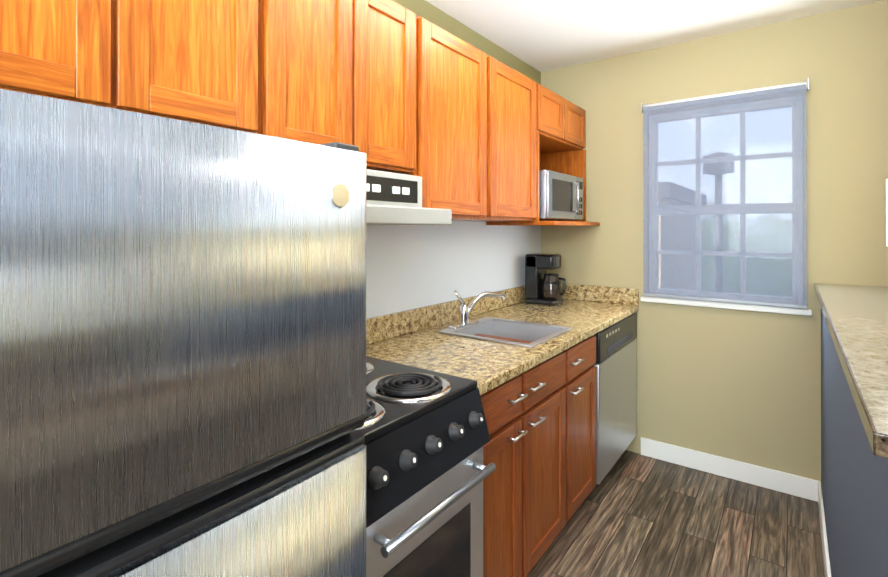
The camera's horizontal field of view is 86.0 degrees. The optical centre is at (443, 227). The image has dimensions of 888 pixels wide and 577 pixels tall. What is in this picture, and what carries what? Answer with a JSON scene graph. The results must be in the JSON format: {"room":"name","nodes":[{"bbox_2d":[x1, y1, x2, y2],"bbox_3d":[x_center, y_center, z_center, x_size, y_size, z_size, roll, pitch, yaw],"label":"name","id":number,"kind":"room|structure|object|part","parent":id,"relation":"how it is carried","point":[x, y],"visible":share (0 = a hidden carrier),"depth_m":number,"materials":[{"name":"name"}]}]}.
{"room":"kitchen","nodes":[
{"label":"kitchen","id":0,"kind":"room"},
{"bbox_2d":[366,0,540,318],"bbox_3d":[-1.174,0.147,0.844,0.102,2.440,6.290,0,0,36],"label":"wall","id":1,"kind":"structure","parent":0,"point":[412,267],"depth_m":2.37,"materials":[{"name":"beige paint"}]},
{"bbox_2d":[0,0,159,115],"bbox_3d":[-0.855,-0.485,0.924,0.319,0.576,0.393,0,0,36],"label":"upper cabinet","id":2,"kind":"object","parent":1,"relation":"attached to","point":[105,53],"depth_m":0.90,"materials":[{"name":"brown wood"}]},
{"bbox_2d":[160,0,295,140],"bbox_3d":[-0.679,-0.485,1.165,0.319,0.576,0.456,0,0,36],"label":"upper cabinet","id":3,"kind":"object","parent":1,"relation":"attached to","point":[230,64],"depth_m":1.14,"materials":[{"name":"brown wood"}]},
{"bbox_2d":[296,0,375,169],"bbox_3d":[-0.496,-0.484,1.415,0.319,0.576,0.440,0,0,36],"label":"upper cabinet","id":4,"kind":"object","parent":1,"relation":"attached to","point":[336,39],"depth_m":1.40,"materials":[{"name":"brown wood"}]},
{"bbox_2d":[376,0,423,175],"bbox_3d":[-0.329,-0.483,1.642,0.319,0.576,0.371,0,0,36],"label":"upper cabinet","id":5,"kind":"object","parent":1,"relation":"attached to","point":[399,31],"depth_m":1.63,"materials":[{"name":"brown wood"}]},
{"bbox_2d":[366,285,524,342],"bbox_3d":[-0.030,0.421,2.299,0.018,0.099,2.340,0,0,36],"label":"backsplash","id":6,"kind":"structure","parent":1,"relation":"attached to","point":[403,322],"depth_m":2.13,"materials":[{"name":"beige stone"}]},
{"bbox_2d":[421,18,499,223],"bbox_3d":[-0.074,-0.402,1.990,0.319,0.736,0.630,0,0,36],"label":"upper cabinet","id":7,"kind":"object","parent":1,"relation":"attached to","point":[465,131],"depth_m":1.93,"materials":[{"name":"brown wood"}]},
{"bbox_2d":[366,169,451,225],"bbox_3d":[-0.336,-0.092,1.504,0.468,0.174,0.592,0,0,36],"label":"range hood","id":8,"kind":"object","parent":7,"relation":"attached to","point":[393,199],"visible":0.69,"depth_m":1.51,"materials":[{"name":"white metal"}]},
{"bbox_2d":[500,62,543,223],"bbox_3d":[0.202,-0.401,2.367,0.319,0.736,0.594,0,0,36],"label":"upper cabinet","id":9,"kind":"object","parent":1,"relation":"attached to","point":[521,98],"depth_m":2.35,"materials":[{"name":"brown wood"}]},
{"bbox_2d":[539,169,582,220],"bbox_3d":[0.582,-0.170,2.816,0.367,0.272,0.525,0,0,36],"label":"microwave","id":10,"kind":"object","parent":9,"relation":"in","point":[560,196],"visible":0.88,"depth_m":2.64,"materials":[{"name":"silver metal"}]},
{"bbox_2d":[544,87,571,147],"bbox_3d":[0.488,-0.635,2.759,0.319,0.266,0.417,0,0,36],"label":"upper cabinet","id":11,"kind":"object","parent":1,"relation":"attached to","point":[557,110],"depth_m":2.74,"materials":[{"name":"brown wood"}]},
{"bbox_2d":[544,103,585,155],"bbox_3d":[0.670,-0.634,3.007,0.319,0.266,0.417,0,0,36],"label":"upper cabinet","id":12,"kind":"object","parent":1,"relation":"attached to","point":[578,114],"depth_m":3.03,"materials":[{"name":"brown wood"}]},
{"bbox_2d":[425,0,883,71],"bbox_3d":[0.681,-1.126,-0.511,4.700,0.102,6.290,0,0,36],"label":"ceiling","id":13,"kind":"structure","parent":0,"point":[543,35],"depth_m":2.48,"materials":[{"name":"white paint"}]},
{"bbox_2d":[526,450,824,576],"bbox_3d":[0.681,1.413,-0.518,4.700,0.100,6.290,0,0,36],"label":"floor","id":14,"kind":"structure","parent":0,"point":[637,515],"depth_m":2.15,"materials":[{"name":"brown wood"}]},
{"bbox_2d":[0,89,365,576],"bbox_3d":[-0.604,0.604,0.890,0.705,1.526,0.600,0,0,36],"label":"fridge","id":15,"kind":"object","parent":14,"relation":"on","point":[182,348],"visible":1,"depth_m":0.64,"materials":[{"name":"grey metal"}]},
{"bbox_2d":[356,356,495,576],"bbox_3d":[-0.267,0.891,1.357,0.696,0.954,0.517,0,0,36],"label":"range","id":16,"kind":"object","parent":14,"relation":"on","point":[427,438],"visible":0.46,"depth_m":1.20,"materials":[{"name":"black metal"}]},
{"bbox_2d":[481,367,537,576],"bbox_3d":[-0.046,0.939,1.762,0.626,0.861,0.387,0,0,36],"label":"base cabinet","id":17,"kind":"object","parent":14,"relation":"on","point":[510,492],"depth_m":1.62,"materials":[{"name":"brown wood"}]},
{"bbox_2d":[366,299,637,398],"bbox_3d":[0.384,0.489,2.338,0.641,0.035,1.828,0,0,36],"label":"countertop","id":18,"kind":"structure","parent":17,"relation":"on","point":[493,365],"depth_m":1.88,"materials":[{"name":"beige stone"}]},
{"bbox_2d":[446,289,509,326],"bbox_3d":[0.163,0.378,2.271,0.136,0.174,0.325,0,0,36],"label":"faucet","id":19,"kind":"object","parent":18,"relation":"on","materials":[{"name":"silver metal"}]},
{"bbox_2d":[438,315,573,346],"bbox_3d":[0.283,0.540,2.162,0.463,0.152,0.431,0,0,36],"label":"sink","id":20,"kind":"object","parent":18,"relation":"in","point":[520,332],"depth_m":2.27,"materials":[{"name":"silver metal"}]},
{"bbox_2d":[525,253,566,305],"bbox_3d":[0.644,0.320,2.952,0.245,0.305,0.150,0,0,36],"label":"coffee maker","id":21,"kind":"object","parent":18,"relation":"on","point":[543,286],"visible":1,"depth_m":2.92,"materials":[{"name":"black plastic"}]},
{"bbox_2d":[538,347,577,559],"bbox_3d":[0.147,0.939,2.025,0.626,0.861,0.535,0,0,36],"label":"base cabinet","id":22,"kind":"object","parent":14,"relation":"on","point":[557,379],"depth_m":1.93,"materials":[{"name":"brown wood"}]},
{"bbox_2d":[578,335,595,507],"bbox_3d":[0.358,0.940,2.314,0.626,0.861,0.450,0,0,36],"label":"base cabinet","id":23,"kind":"object","parent":14,"relation":"on","point":[586,351],"depth_m":2.21,"materials":[{"name":"brown wood"}]},
{"bbox_2d":[593,313,636,484],"bbox_3d":[0.713,0.942,2.776,0.622,0.860,0.690,0,0,36],"label":"dishwasher","id":24,"kind":"object","parent":14,"relation":"on","point":[615,364],"visible":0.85,"depth_m":2.52,"materials":[{"name":"grey metal"}]},
{"bbox_2d":[541,0,887,480],"bbox_3d":[1.444,0.152,2.763,1.860,2.440,0.100,0,0,36],"label":"wall","id":25,"kind":"structure","parent":0,"point":[741,385],"depth_m":2.57,"materials":[{"name":"beige paint"}]},
{"bbox_2d":[561,283,637,306],"bbox_3d":[0.926,0.423,3.062,0.621,0.099,0.020,0,0,36],"label":"backsplash","id":26,"kind":"structure","parent":25,"relation":"attached to","point":[573,291],"depth_m":3.00,"materials":[{"name":"beige stone"}]},
{"bbox_2d":[641,95,811,315],"bbox_3d":[1.541,-0.117,2.662,0.815,1.122,0.120,0,0,36],"label":"window","id":27,"kind":"structure","parent":25,"relation":"in","point":[770,309],"depth_m":2.63,"materials":[{"name":"white plastic"}]},
{"bbox_3d":[1.556,-0.133,2.684,0.697,1.042,0.004,0,0,36],"label":"glass","id":28,"kind":"part","parent":27,"relation":"part of","materials":[{"name":"clear glass"}]},
{"bbox_2d":[641,78,808,308],"bbox_3d":[1.509,-0.167,2.619,0.793,1.148,0.055,0,0,36],"label":"window blind","id":29,"kind":"object","parent":27,"relation":"attached to","point":[673,105],"visible":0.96,"depth_m":2.57,"materials":[{"name":"white fabric"}]},
{"bbox_2d":[641,437,814,500],"bbox_3d":[1.526,1.319,2.625,0.840,0.104,0.018,0,0,36],"label":"baseboard","id":30,"kind":"structure","parent":25,"relation":"attached to","point":[791,484],"depth_m":2.59,"materials":[{"name":"white wood"}]},
{"bbox_2d":[821,309,887,576],"bbox_3d":[1.350,0.841,1.440,0.248,1.056,2.138,0,0,36],"label":"wall","id":31,"kind":"structure","parent":0,"point":[854,477],"depth_m":1.21,"materials":[{"name":"blue"}]},
{"bbox_2d":[815,480,831,576],"bbox_3d":[1.241,1.316,1.512,0.012,0.104,2.152,0,0,36],"label":"baseboard","id":32,"kind":"structure","parent":31,"relation":"attached to","point":[818,489],"depth_m":2.02,"materials":[{"name":"white wood"}]},
{"bbox_2d":[814,283,887,457],"bbox_3d":[1.329,0.293,1.435,0.274,0.033,2.173,0,0,36],"label":"countertop","id":33,"kind":"structure","parent":31,"relation":"on","point":[856,317],"depth_m":1.13,"materials":[{"name":"stone"}]},
{"bbox_2d":[886,179,887,245],"bbox_3d":[1.299,0.070,1.289,0.148,0.408,0.148,0,0,36],"label":"table lamp","id":34,"kind":"object","parent":33,"relation":"on","point":[886,212],"visible":1,"depth_m":1.33,"materials":[{"name":"white plastic"}]},
{"label":"outside","id":35,"kind":"structure","parent":0,"visible":0},
{"bbox_2d":[658,107,791,296],"bbox_3d":[14.198,-5.572,21.774,60.000,30.000,0.001,0,0,36],"label":"sky","id":36,"kind":"structure","parent":35,"point":[749,218],"depth_m":21.95,"materials":[{"name":"white"}]},
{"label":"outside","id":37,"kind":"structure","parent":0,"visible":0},
{"bbox_2d":[658,152,733,291],"bbox_3d":[5.612,2.192,18.277,8.850,10.450,8.850,0,0,36],"label":"building","id":38,"kind":"structure","parent":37,"point":[692,220],"depth_m":15.44,"materials":[{"name":"beige"}]}
]}

